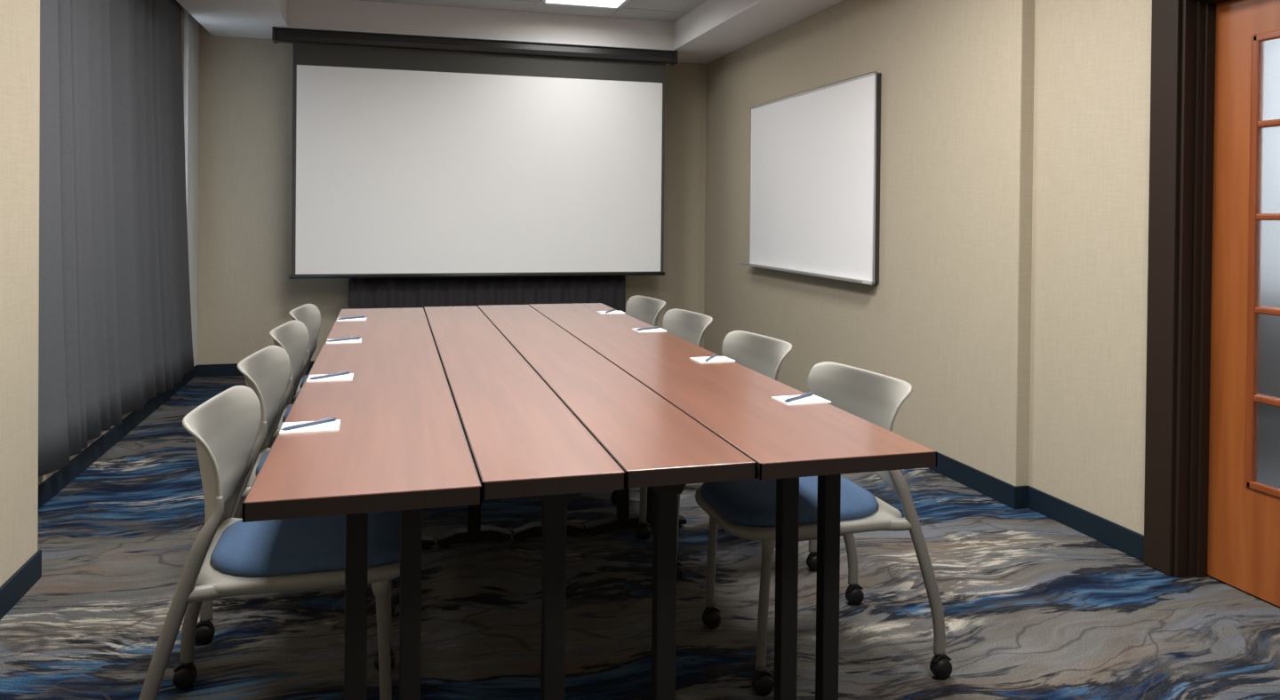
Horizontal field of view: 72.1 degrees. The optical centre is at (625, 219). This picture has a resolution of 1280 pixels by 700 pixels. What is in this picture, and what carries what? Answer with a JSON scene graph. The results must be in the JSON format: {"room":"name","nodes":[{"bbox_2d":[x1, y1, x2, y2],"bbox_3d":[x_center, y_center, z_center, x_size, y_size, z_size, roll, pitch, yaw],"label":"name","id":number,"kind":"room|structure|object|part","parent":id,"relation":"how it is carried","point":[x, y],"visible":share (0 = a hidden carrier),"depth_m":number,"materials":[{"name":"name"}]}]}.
{"room":"conference room","nodes":[
{"label":"conference room","id":0,"kind":"room"},
{"bbox_2d":[0,0,39,586],"bbox_3d":[-1.462,-0.242,0.311,0.386,2.950,5.360,0,0,-15],"label":"wall","id":1,"kind":"structure","parent":0,"point":[20,20],"depth_m":2.79,"materials":[{"name":"beige paint"}]},
{"bbox_2d":[0,550,41,620],"bbox_3d":[-1.284,1.187,0.374,0.012,0.094,5.360,0,0,-15],"label":"baseboard","id":2,"kind":"structure","parent":1,"relation":"attached to","point":[29,573],"depth_m":2.79,"materials":[{"name":"blue"}]},
{"bbox_2d":[38,6,183,485],"bbox_3d":[-2.760,-0.290,4.663,0.120,2.950,3.720,0,0,-15],"label":"wall","id":3,"kind":"structure","parent":0,"point":[41,479],"depth_m":4.49,"materials":[{"name":"beige paint"}]},
{"bbox_2d":[37,370,193,510],"bbox_3d":[-2.709,1.139,4.686,0.012,0.094,3.708,0,0,-15],"label":"baseboard","id":4,"kind":"structure","parent":3,"relation":"attached to","point":[48,489],"depth_m":4.37,"materials":[{"name":"blue"}]},
{"bbox_2d":[183,8,199,366],"bbox_3d":[-3.120,-0.309,6.305,0.030,2.766,0.358,0,0,-15],"label":"window","id":5,"kind":"structure","parent":3,"relation":"attached to","point":[190,73],"depth_m":6.29,"materials":[{"name":"white glass"}]},
{"bbox_2d":[196,23,706,365],"bbox_3d":[-1.179,-0.293,7.072,4.416,2.950,0.120,0,0,-15],"label":"wall","id":6,"kind":"structure","parent":0,"point":[246,291],"depth_m":6.60,"materials":[{"name":"beige paint"}]},
{"bbox_2d":[193,360,314,377],"bbox_3d":[-1.264,1.135,6.997,3.996,0.094,0.012,0,0,-15],"label":"baseboard","id":7,"kind":"structure","parent":6,"relation":"attached to","point":[228,370],"depth_m":6.52,"materials":[{"name":"blue"}]},
{"bbox_2d":[698,63,702,313],"bbox_3d":[0.635,-0.114,7.493,0.012,2.433,0.005,0,0,-15],"label":"trim","id":8,"kind":"structure","parent":6,"relation":"attached to","point":[701,63],"depth_m":7.49,"materials":[{"name":"beige paint"}]},
{"bbox_2d":[176,0,842,63],"bbox_3d":[-0.036,-1.510,2.603,4.064,0.423,9.080,0,0,-15],"label":"ceiling","id":9,"kind":"structure","parent":0,"point":[249,19],"depth_m":6.37,"materials":[{"name":"white paint"}]},
{"bbox_2d":[38,0,194,477],"bbox_3d":[-2.618,-0.306,4.662,0.104,2.735,3.596,0,0,-15],"label":"curtain","id":10,"kind":"object","parent":9,"relation":"hanging from","point":[115,328],"visible":0.88,"depth_m":4.28,"materials":[{"name":"grey fabric"}]},
{"bbox_2d":[272,26,678,279],"bbox_3d":[-1.053,-0.454,6.590,2.985,1.772,0.110,0,0,-15],"label":"projection screen","id":11,"kind":"object","parent":9,"relation":"hanging from","point":[413,156],"visible":1,"depth_m":6.57,"materials":[{"name":"white fabric"}]},
{"bbox_2d":[271,0,763,50],"bbox_3d":[0.004,-1.306,2.778,2.856,0.015,7.792,0,0,-15],"label":"trim","id":12,"kind":"structure","parent":9,"relation":"attached to","point":[273,1],"depth_m":6.41,"materials":[{"name":"white paint"}]},
{"bbox_2d":[356,0,707,22],"bbox_3d":[0.007,-1.622,2.775,2.856,0.200,7.792,0,0,-15],"label":"ceiling","id":13,"kind":"structure","parent":0,"point":[673,5],"depth_m":6.43,"materials":[{"name":"tile"}]},
{"bbox_2d":[360,0,688,18],"bbox_3d":[0.006,-1.521,2.776,2.856,0.005,7.792,0,0,-15],"label":"trim","id":14,"kind":"structure","parent":13,"relation":"attached to","point":[538,2],"depth_m":6.46,"materials":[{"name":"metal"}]},
{"bbox_2d":[540,0,630,9],"bbox_3d":[-0.251,-1.537,6.066,0.592,0.028,0.592,0,0,-15],"label":"recessed light","id":15,"kind":"object","parent":13,"relation":"in","point":[596,4],"visible":1,"depth_m":6.24,"materials":[{"name":"white plastic"}]},
{"bbox_2d":[545,0,623,7],"bbox_3d":[-0.251,-1.548,6.066,0.526,0.005,0.526,0,0,-15],"label":"diffuser","id":16,"kind":"object","parent":15,"relation":"attached to","point":[572,3],"depth_m":6.23,"materials":[{"name":"white plastic"}]},
{"bbox_2d":[0,374,1279,699],"bbox_3d":[0.720,1.285,2.835,5.927,0.100,9.320,0,0,-15],"label":"floor","id":17,"kind":"structure","parent":0,"point":[1036,607],"depth_m":2.75,"materials":[{"name":"carpet"}]},
{"bbox_2d":[138,385,399,699],"bbox_3d":[-0.819,0.827,2.140,0.610,0.795,0.500,0,0,-15],"label":"chair","id":18,"kind":"object","parent":17,"relation":"on","point":[228,556],"visible":0.98,"depth_m":2.01,"materials":[{"name":"grey plastic"}]},
{"bbox_3d":[-0.955,0.880,1.871,0.178,0.560,0.031,0,0,-22],"label":"leg","id":19,"kind":"part","parent":18,"relation":"part of","materials":[{"name":"grey paint"}]},
{"bbox_3d":[-0.901,0.805,1.901,0.107,0.039,0.028,0,1,-35],"label":"seat arm","id":20,"kind":"part","parent":18,"relation":"part of","materials":[{"name":"grey plastic"}]},
{"bbox_3d":[-1.071,0.875,2.306,0.178,0.560,0.031,1,0,-8],"label":"leg","id":21,"kind":"part","parent":18,"relation":"part of","materials":[{"name":"grey paint"}]},
{"bbox_3d":[-0.961,0.577,2.100,0.086,0.298,0.444,0,0,-12],"label":"backrest","id":22,"kind":"part","parent":18,"relation":"part of","materials":[{"name":"grey plastic"}]},
{"bbox_3d":[-1.009,0.801,2.305,0.107,0.039,0.028,1,0,5],"label":"seat arm","id":23,"kind":"part","parent":18,"relation":"part of","materials":[{"name":"grey plastic"}]},
{"bbox_2d":[210,511,399,577],"bbox_3d":[-0.756,0.776,2.155,0.460,0.049,0.396,0,0,-15],"label":"seat cushion","id":24,"kind":"object","parent":18,"relation":"on","point":[308,547],"depth_m":2.03,"materials":[{"name":"blue fabric"}]},
{"bbox_3d":[-0.668,0.828,1.986,0.216,0.024,0.020,0,0,-14],"label":"rail","id":25,"kind":"part","parent":18,"relation":"part of","materials":[{"name":"grey paint"}]},
{"bbox_3d":[-0.556,0.988,2.014,0.043,0.350,0.028,0,0,-15],"label":"leg","id":26,"kind":"part","parent":18,"relation":"part of","materials":[{"name":"grey paint"}]},
{"bbox_3d":[-0.654,0.984,2.383,0.043,0.350,0.028,0,0,-15],"label":"leg","id":27,"kind":"part","parent":18,"relation":"part of","materials":[{"name":"grey paint"}]},
{"bbox_2d":[267,320,309,448],"bbox_3d":[-1.179,0.812,3.493,0.610,0.795,0.500,0,0,-15],"label":"chair","id":28,"kind":"object","parent":17,"relation":"on","point":[292,336],"visible":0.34,"depth_m":3.58,"materials":[{"name":"grey plastic"}]},
{"bbox_3d":[-1.262,0.790,3.254,0.107,0.039,0.028,0,1,-35],"label":"seat arm","id":29,"kind":"part","parent":28,"relation":"part of","materials":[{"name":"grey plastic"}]},
{"bbox_3d":[-1.316,0.866,3.224,0.178,0.560,0.031,0,0,-22],"label":"leg","id":30,"kind":"part","parent":28,"relation":"part of","materials":[{"name":"grey paint"}]},
{"bbox_3d":[-1.432,0.861,3.659,0.178,0.560,0.031,1,0,-8],"label":"leg","id":31,"kind":"part","parent":28,"relation":"part of","materials":[{"name":"grey paint"}]},
{"bbox_2d":[282,405,292,421],"bbox_3d":[-1.117,0.762,3.508,0.460,0.049,0.396,0,0,-15],"label":"seat cushion","id":32,"kind":"object","parent":28,"relation":"on","point":[287,408],"depth_m":3.46,"materials":[{"name":"blue fabric"}]},
{"bbox_3d":[-1.322,0.562,3.452,0.086,0.298,0.444,0,0,-12],"label":"backrest","id":33,"kind":"part","parent":28,"relation":"part of","materials":[{"name":"grey plastic"}]},
{"bbox_2d":[194,345,394,645],"bbox_3d":[-0.999,0.820,2.816,0.610,0.795,0.500,0,0,-15],"label":"chair","id":34,"kind":"object","parent":17,"relation":"on","point":[267,372],"visible":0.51,"depth_m":2.82,"materials":[{"name":"grey plastic"}]},
{"bbox_3d":[-1.135,0.873,2.548,0.178,0.560,0.031,0,0,-22],"label":"leg","id":35,"kind":"part","parent":34,"relation":"part of","materials":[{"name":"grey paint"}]},
{"bbox_3d":[-1.081,0.798,2.578,0.107,0.039,0.028,0,1,-35],"label":"seat arm","id":36,"kind":"part","parent":34,"relation":"part of","materials":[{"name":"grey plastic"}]},
{"bbox_3d":[-1.251,0.868,2.982,0.178,0.560,0.031,1,0,-8],"label":"leg","id":37,"kind":"part","parent":34,"relation":"part of","materials":[{"name":"grey paint"}]},
{"bbox_2d":[256,450,269,474],"bbox_3d":[-0.936,0.769,2.831,0.460,0.049,0.396,0,0,-15],"label":"seat cushion","id":38,"kind":"object","parent":34,"relation":"on","point":[262,456],"depth_m":2.80,"materials":[{"name":"blue fabric"}]},
{"bbox_3d":[-1.142,0.570,2.776,0.086,0.298,0.444,0,0,-12],"label":"backrest","id":39,"kind":"part","parent":34,"relation":"part of","materials":[{"name":"grey plastic"}]},
{"bbox_2d":[288,304,320,404],"bbox_3d":[-1.350,0.806,4.130,0.610,0.795,0.500,0,0,-15],"label":"chair","id":40,"kind":"object","parent":17,"relation":"on","point":[309,315],"visible":0.23,"depth_m":4.23,"materials":[{"name":"grey plastic"}]},
{"bbox_3d":[-1.486,0.859,3.862,0.178,0.560,0.031,0,0,-22],"label":"leg","id":41,"kind":"part","parent":40,"relation":"part of","materials":[{"name":"grey paint"}]},
{"bbox_2d":[300,375,307,387],"bbox_3d":[-1.287,0.755,4.145,0.460,0.049,0.396,0,0,-15],"label":"seat cushion","id":42,"kind":"object","parent":40,"relation":"on","point":[304,377],"depth_m":4.09,"materials":[{"name":"blue fabric"}]},
{"bbox_3d":[-1.602,0.854,4.296,0.178,0.560,0.031,1,0,-8],"label":"leg","id":43,"kind":"part","parent":40,"relation":"part of","materials":[{"name":"grey paint"}]},
{"bbox_3d":[-1.492,0.556,4.090,0.086,0.298,0.444,0,0,-12],"label":"backrest","id":44,"kind":"part","parent":40,"relation":"part of","materials":[{"name":"grey plastic"}]},
{"bbox_2d":[242,307,481,699],"bbox_3d":[-0.868,0.847,3.076,0.411,0.740,3.097,0,0,-15],"label":"table","id":45,"kind":"object","parent":17,"relation":"on","point":[400,444],"visible":0.93,"depth_m":1.79,"materials":[{"name":"brown wood"}]},
{"bbox_2d":[279,419,340,434],"bbox_3d":[-0.736,0.484,2.053,0.128,0.004,0.100,0,0,-16],"label":"notepad","id":46,"kind":"object","parent":45,"relation":"on","point":[332,426],"visible":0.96,"depth_m":2.04,"materials":[{"name":"white paper"}]},
{"bbox_2d":[280,416,335,430],"bbox_3d":[-0.741,0.478,2.055,0.009,0.010,0.138,1,1,39],"label":"pen","id":47,"kind":"object","parent":46,"relation":"on","point":[332,419],"visible":1,"depth_m":2.06,"materials":[{"name":"blue plastic"}]},
{"bbox_2d":[330,420,339,430],"bbox_3d":[-0.684,0.483,2.068,0.016,0.001,0.092,0,0,-16],"label":"print","id":48,"kind":"object","parent":46,"relation":"on","point":[334,425],"depth_m":2.06,"materials":[{"name":"white paper"}]},
{"bbox_2d":[306,373,353,382],"bbox_3d":[-0.891,0.478,2.655,0.128,0.004,0.100,0,0,-15],"label":"notepad","id":49,"kind":"object","parent":45,"relation":"on","point":[347,377],"visible":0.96,"depth_m":2.63,"materials":[{"name":"white paper"}]},
{"bbox_2d":[308,370,349,379],"bbox_3d":[-0.896,0.471,2.657,0.009,0.010,0.138,1,1,37],"label":"pen","id":50,"kind":"object","parent":49,"relation":"on","point":[347,372],"visible":1,"depth_m":2.66,"materials":[{"name":"blue plastic"}]},
{"bbox_2d":[345,374,352,379],"bbox_3d":[-0.839,0.477,2.669,0.016,0.001,0.092,0,0,-15],"label":"print","id":51,"kind":"object","parent":49,"relation":"on","point":[348,376],"depth_m":2.67,"materials":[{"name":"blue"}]},
{"bbox_2d":[326,338,361,343],"bbox_3d":[-1.089,0.470,3.399,0.128,0.004,0.100,0,0,-17],"label":"notepad","id":52,"kind":"object","parent":45,"relation":"on","point":[359,340],"visible":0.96,"depth_m":3.37,"materials":[{"name":"white paper"}]},
{"bbox_2d":[326,336,359,342],"bbox_3d":[-1.094,0.463,3.401,0.138,0.010,0.008,0,1,-44],"label":"pen","id":53,"kind":"object","parent":52,"relation":"on","point":[351,338],"visible":1,"depth_m":3.40,"materials":[{"name":"blue plastic"}]},
{"bbox_2d":[336,317,366,321],"bbox_3d":[-1.270,0.463,4.075,0.128,0.004,0.100,0,0,-15],"label":"notepad","id":54,"kind":"object","parent":45,"relation":"on","point":[364,318],"visible":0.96,"depth_m":4.04,"materials":[{"name":"white paper"}]},
{"bbox_2d":[336,315,364,319],"bbox_3d":[-1.275,0.456,4.077,0.008,0.010,0.138,1,1,44],"label":"pen","id":55,"kind":"object","parent":54,"relation":"on","point":[362,316],"visible":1,"depth_m":4.08,"materials":[{"name":"blue plastic"}]},
{"bbox_3d":[-0.543,0.861,1.767,0.042,0.640,0.040,0,0,-15],"label":"leg","id":56,"kind":"part","parent":45,"relation":"part of","materials":[{"name":"black metal"}]},
{"bbox_3d":[-0.440,0.861,1.794,0.042,0.640,0.040,0,0,-15],"label":"leg","id":57,"kind":"part","parent":45,"relation":"part of","materials":[{"name":"black metal"}]},
{"bbox_2d":[348,275,625,312],"bbox_3d":[-1.054,0.801,6.879,2.150,0.747,0.302,0,0,-15],"label":"table","id":58,"kind":"object","parent":17,"relation":"on","point":[610,291],"visible":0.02,"depth_m":6.73,"materials":[{"name":"black fabric"}]},
{"bbox_2d":[424,305,625,699],"bbox_3d":[-0.538,0.849,3.192,0.278,0.740,3.103,0,0,-15],"label":"table","id":59,"kind":"object","parent":17,"relation":"on","point":[523,440],"visible":0.84,"depth_m":1.99,"materials":[{"name":"brown wood"}]},
{"bbox_3d":[-0.566,0.848,3.294,0.047,0.640,0.040,0,0,-15],"label":"leg","id":60,"kind":"part","parent":59,"relation":"part of","materials":[{"name":"black metal"}]},
{"bbox_3d":[-0.156,0.863,1.895,0.047,0.640,0.040,0,0,-15],"label":"leg","id":61,"kind":"part","parent":59,"relation":"part of","materials":[{"name":"black metal"}]},
{"bbox_2d":[477,304,756,699],"bbox_3d":[-0.270,0.851,3.276,0.276,0.740,3.117,0,0,-15],"label":"table","id":62,"kind":"object","parent":17,"relation":"on","point":[658,446],"visible":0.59,"depth_m":2.03,"materials":[{"name":"brown wood"}]},
{"bbox_3d":[0.086,0.865,1.966,0.047,0.640,0.040,0,0,-15],"label":"leg","id":63,"kind":"part","parent":62,"relation":"part of","materials":[{"name":"black metal"}]},
{"bbox_2d":[625,295,665,327],"bbox_3d":[-0.039,0.815,4.656,0.610,0.795,0.500,0,0,-15],"label":"chair","id":64,"kind":"object","parent":17,"relation":"on","point":[646,309],"visible":0.26,"depth_m":4.77,"materials":[{"name":"grey plastic"}]},
{"bbox_2d":[610,308,712,504],"bbox_3d":[0.136,0.822,3.999,0.610,0.795,0.500,0,0,-15],"label":"chair","id":65,"kind":"object","parent":17,"relation":"on","point":[690,326],"visible":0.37,"depth_m":4.09,"materials":[{"name":"grey plastic"}]},
{"bbox_3d":[0.283,0.574,4.036,0.086,0.298,0.444,0,0,-18],"label":"backrest","id":66,"kind":"part","parent":65,"relation":"part of","materials":[{"name":"grey plastic"}]},
{"bbox_2d":[636,330,816,580],"bbox_3d":[0.340,0.830,3.236,0.610,0.795,0.500,0,0,-15],"label":"chair","id":67,"kind":"object","parent":17,"relation":"on","point":[763,355],"visible":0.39,"depth_m":3.33,"materials":[{"name":"grey plastic"}]},
{"bbox_3d":[0.074,0.983,3.363,0.043,0.350,0.028,0,0,-15],"label":"leg","id":68,"kind":"part","parent":67,"relation":"part of","materials":[{"name":"grey paint"}]},
{"bbox_3d":[0.172,0.987,2.995,0.043,0.350,0.028,0,0,-15],"label":"leg","id":69,"kind":"part","parent":67,"relation":"part of","materials":[{"name":"grey paint"}]},
{"bbox_3d":[0.487,0.582,3.272,0.086,0.298,0.444,0,0,-18],"label":"backrest","id":70,"kind":"part","parent":67,"relation":"part of","materials":[{"name":"grey plastic"}]},
{"bbox_3d":[0.591,0.886,3.070,0.178,0.560,0.031,1,0,-8],"label":"leg","id":71,"kind":"part","parent":67,"relation":"part of","materials":[{"name":"grey paint"}]},
{"bbox_2d":[528,303,937,699],"bbox_3d":[0.066,0.854,3.369,0.413,0.740,3.142,0,0,-15],"label":"table","id":72,"kind":"object","parent":17,"relation":"on","point":[732,401],"visible":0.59,"depth_m":2.06,"materials":[{"name":"brown wood"}]},
{"bbox_2d":[596,311,625,314],"bbox_3d":[-0.075,0.472,4.466,0.128,0.004,0.100,0,0,-15],"label":"notepad","id":73,"kind":"object","parent":72,"relation":"on","point":[599,312],"visible":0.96,"depth_m":4.45,"materials":[{"name":"white paper"}]},
{"bbox_3d":[-0.009,0.852,3.443,0.042,0.640,0.040,0,0,-15],"label":"leg","id":74,"kind":"part","parent":72,"relation":"part of","materials":[{"name":"black metal"}]},
{"bbox_2d":[632,328,666,332],"bbox_3d":[0.102,0.479,3.808,0.128,0.004,0.100,0,0,-16],"label":"notepad","id":75,"kind":"object","parent":72,"relation":"on","point":[659,329],"visible":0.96,"depth_m":3.77,"materials":[{"name":"white paper"}]},
{"bbox_2d":[636,326,660,330],"bbox_3d":[0.097,0.472,3.810,0.138,0.010,0.009,0,1,-41],"label":"pen","id":76,"kind":"object","parent":75,"relation":"on","point":[655,327],"visible":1,"depth_m":3.81,"materials":[{"name":"blue plastic"}]},
{"bbox_3d":[0.094,0.853,3.470,0.042,0.640,0.040,0,0,-15],"label":"leg","id":77,"kind":"part","parent":72,"relation":"part of","materials":[{"name":"black metal"}]},
{"bbox_2d":[689,356,735,363],"bbox_3d":[0.301,0.487,3.054,0.128,0.004,0.100,0,0,-17],"label":"notepad","id":78,"kind":"object","parent":72,"relation":"on","point":[717,359],"visible":1,"depth_m":3.04,"materials":[{"name":"white paper"}]},
{"bbox_2d":[705,353,717,361],"bbox_3d":[0.296,0.480,3.056,0.009,0.010,0.138,1,0,21],"label":"pen","id":79,"kind":"object","parent":78,"relation":"on","point":[715,355],"visible":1,"depth_m":3.05,"materials":[{"name":"blue plastic"}]},
{"bbox_3d":[0.371,0.868,2.031,0.042,0.640,0.040,0,0,-15],"label":"leg","id":80,"kind":"part","parent":72,"relation":"part of","materials":[{"name":"black metal"}]},
{"bbox_2d":[771,394,831,406],"bbox_3d":[0.480,0.494,2.407,0.128,0.004,0.100,0,0,-17],"label":"notepad","id":81,"kind":"object","parent":72,"relation":"on","point":[813,399],"visible":0.96,"depth_m":2.39,"materials":[{"name":"white paper"}]},
{"bbox_2d":[774,396,792,404],"bbox_3d":[0.428,0.491,2.391,0.016,0.001,0.092,0,0,-17],"label":"print","id":82,"kind":"object","parent":81,"relation":"on","point":[781,399],"depth_m":2.40,"materials":[{"name":"white paper"}]},
{"bbox_2d":[784,392,813,401],"bbox_3d":[0.474,0.487,2.409,0.008,0.010,0.138,1,1,44],"label":"pen","id":83,"kind":"object","parent":81,"relation":"on","point":[810,394],"visible":1,"depth_m":2.41,"materials":[{"name":"blue plastic"}]},
{"bbox_3d":[0.473,0.868,2.058,0.042,0.640,0.040,0,0,-15],"label":"leg","id":84,"kind":"part","parent":72,"relation":"part of","materials":[{"name":"black metal"}]},
{"bbox_2d":[695,361,952,696],"bbox_3d":[0.529,0.837,2.525,0.610,0.795,0.500,0,0,-15],"label":"chair","id":85,"kind":"object","parent":17,"relation":"on","point":[746,509],"visible":0.72,"depth_m":2.39,"materials":[{"name":"grey plastic"}]},
{"bbox_3d":[0.263,0.991,2.653,0.043,0.350,0.028,0,0,-15],"label":"leg","id":86,"kind":"part","parent":85,"relation":"part of","materials":[{"name":"grey paint"}]},
{"bbox_3d":[0.361,0.995,2.285,0.043,0.350,0.028,0,0,-15],"label":"leg","id":87,"kind":"part","parent":85,"relation":"part of","materials":[{"name":"grey paint"}]},
{"bbox_2d":[700,476,879,527],"bbox_3d":[0.467,0.786,2.509,0.460,0.049,0.396,0,0,-15],"label":"seat cushion","id":88,"kind":"object","parent":85,"relation":"on","point":[752,502],"depth_m":2.40,"materials":[{"name":"blue fabric"}]},
{"bbox_3d":[0.475,0.836,2.317,0.216,0.024,0.020,0,0,-16],"label":"rail","id":89,"kind":"part","parent":85,"relation":"part of","materials":[{"name":"grey paint"}]},
{"bbox_3d":[0.664,0.889,2.795,0.178,0.560,0.031,0,0,-22],"label":"leg","id":90,"kind":"part","parent":85,"relation":"part of","materials":[{"name":"grey paint"}]},
{"bbox_3d":[0.676,0.590,2.562,0.086,0.298,0.444,0,0,-18],"label":"backrest","id":91,"kind":"part","parent":85,"relation":"part of","materials":[{"name":"grey plastic"}]},
{"bbox_3d":[0.719,0.817,2.360,0.107,0.039,0.028,1,0,5],"label":"seat arm","id":92,"kind":"part","parent":85,"relation":"part of","materials":[{"name":"grey plastic"}]},
{"bbox_3d":[0.780,0.894,2.360,0.178,0.560,0.031,1,0,-8],"label":"leg","id":93,"kind":"part","parent":85,"relation":"part of","materials":[{"name":"grey paint"}]},
{"bbox_2d":[704,0,1035,486],"bbox_3d":[1.325,-0.257,5.667,0.300,2.950,3.886,0,0,-15],"label":"wall","id":94,"kind":"structure","parent":0,"point":[948,316],"depth_m":4.43,"materials":[{"name":"beige paint"}]},
{"bbox_2d":[739,71,881,285],"bbox_3d":[1.123,-0.234,5.652,0.097,1.172,1.764,0,0,-15],"label":"whiteboard","id":95,"kind":"object","parent":94,"relation":"attached to","point":[815,154],"visible":1,"depth_m":5.43,"materials":[{"name":"grey"}]},
{"bbox_2d":[739,262,872,285],"bbox_3d":[1.100,0.339,5.664,0.067,0.026,1.742,0,0,-15],"label":"tray","id":96,"kind":"object","parent":95,"relation":"on","point":[858,278],"depth_m":5.43,"materials":[{"name":"grey metal"}]},
{"bbox_2d":[1028,0,1151,535],"bbox_3d":[2.493,-0.210,1.280,0.160,2.950,5.194,0,0,-15],"label":"wall","id":97,"kind":"structure","parent":0,"point":[1092,75],"depth_m":3.45,"materials":[{"name":"beige paint"}]},
{"bbox_2d":[928,452,1143,561],"bbox_3d":[1.274,1.173,5.341,0.080,0.094,4.496,0,0,-15],"label":"baseboard","id":98,"kind":"structure","parent":97,"relation":"attached to","point":[1124,540],"depth_m":3.66,"materials":[{"name":"blue"}]},
{"bbox_2d":[1143,0,1182,575],"bbox_3d":[2.044,0.177,2.587,0.028,2.145,1.198,0,0,-15],"label":"trim","id":99,"kind":"structure","parent":97,"relation":"attached to","point":[1166,20],"depth_m":3.10,"materials":[{"name":"black"}]},
{"bbox_2d":[1173,0,1231,577],"bbox_3d":[2.131,0.235,2.611,0.177,2.030,0.978,0,0,-15],"label":"trim","id":100,"kind":"structure","parent":97,"relation":"attached to","point":[1198,16],"depth_m":3.05,"materials":[{"name":"black wood"}]},
{"bbox_2d":[1207,0,1279,607],"bbox_3d":[2.171,0.242,2.622,0.053,2.001,0.938,0,0,-15],"label":"door","id":101,"kind":"structure","parent":97,"relation":"in","point":[1244,540],"depth_m":2.93,"materials":[{"name":"brown wood"}]},
{"bbox_3d":[2.170,0.748,2.628,0.006,0.286,0.624,0,0,-15],"label":"glass pane","id":102,"kind":"part","parent":101,"relation":"part of","materials":[{"name":"white glass"}]},
{"bbox_3d":[2.173,0.448,2.625,0.006,0.270,0.624,0,0,-15],"label":"glass pane","id":103,"kind":"part","parent":101,"relation":"part of","materials":[{"name":"white glass"}]},
{"bbox_3d":[2.176,0.148,2.623,0.006,0.286,0.624,0,0,-15],"label":"glass pane","id":104,"kind":"part","parent":101,"relation":"part of","materials":[{"name":"white glass"}]},
{"bbox_3d":[2.179,-0.159,2.621,0.006,0.283,0.624,0,0,-15],"label":"glass pane","id":105,"kind":"part","parent":101,"relation":"part of","materials":[{"name":"white glass"}]},
{"bbox_3d":[2.183,-0.463,2.618,0.006,0.282,0.624,0,0,-15],"label":"glass pane","id":106,"kind":"part","parent":101,"relation":"part of","materials":[{"name":"white glass"}]}
]}

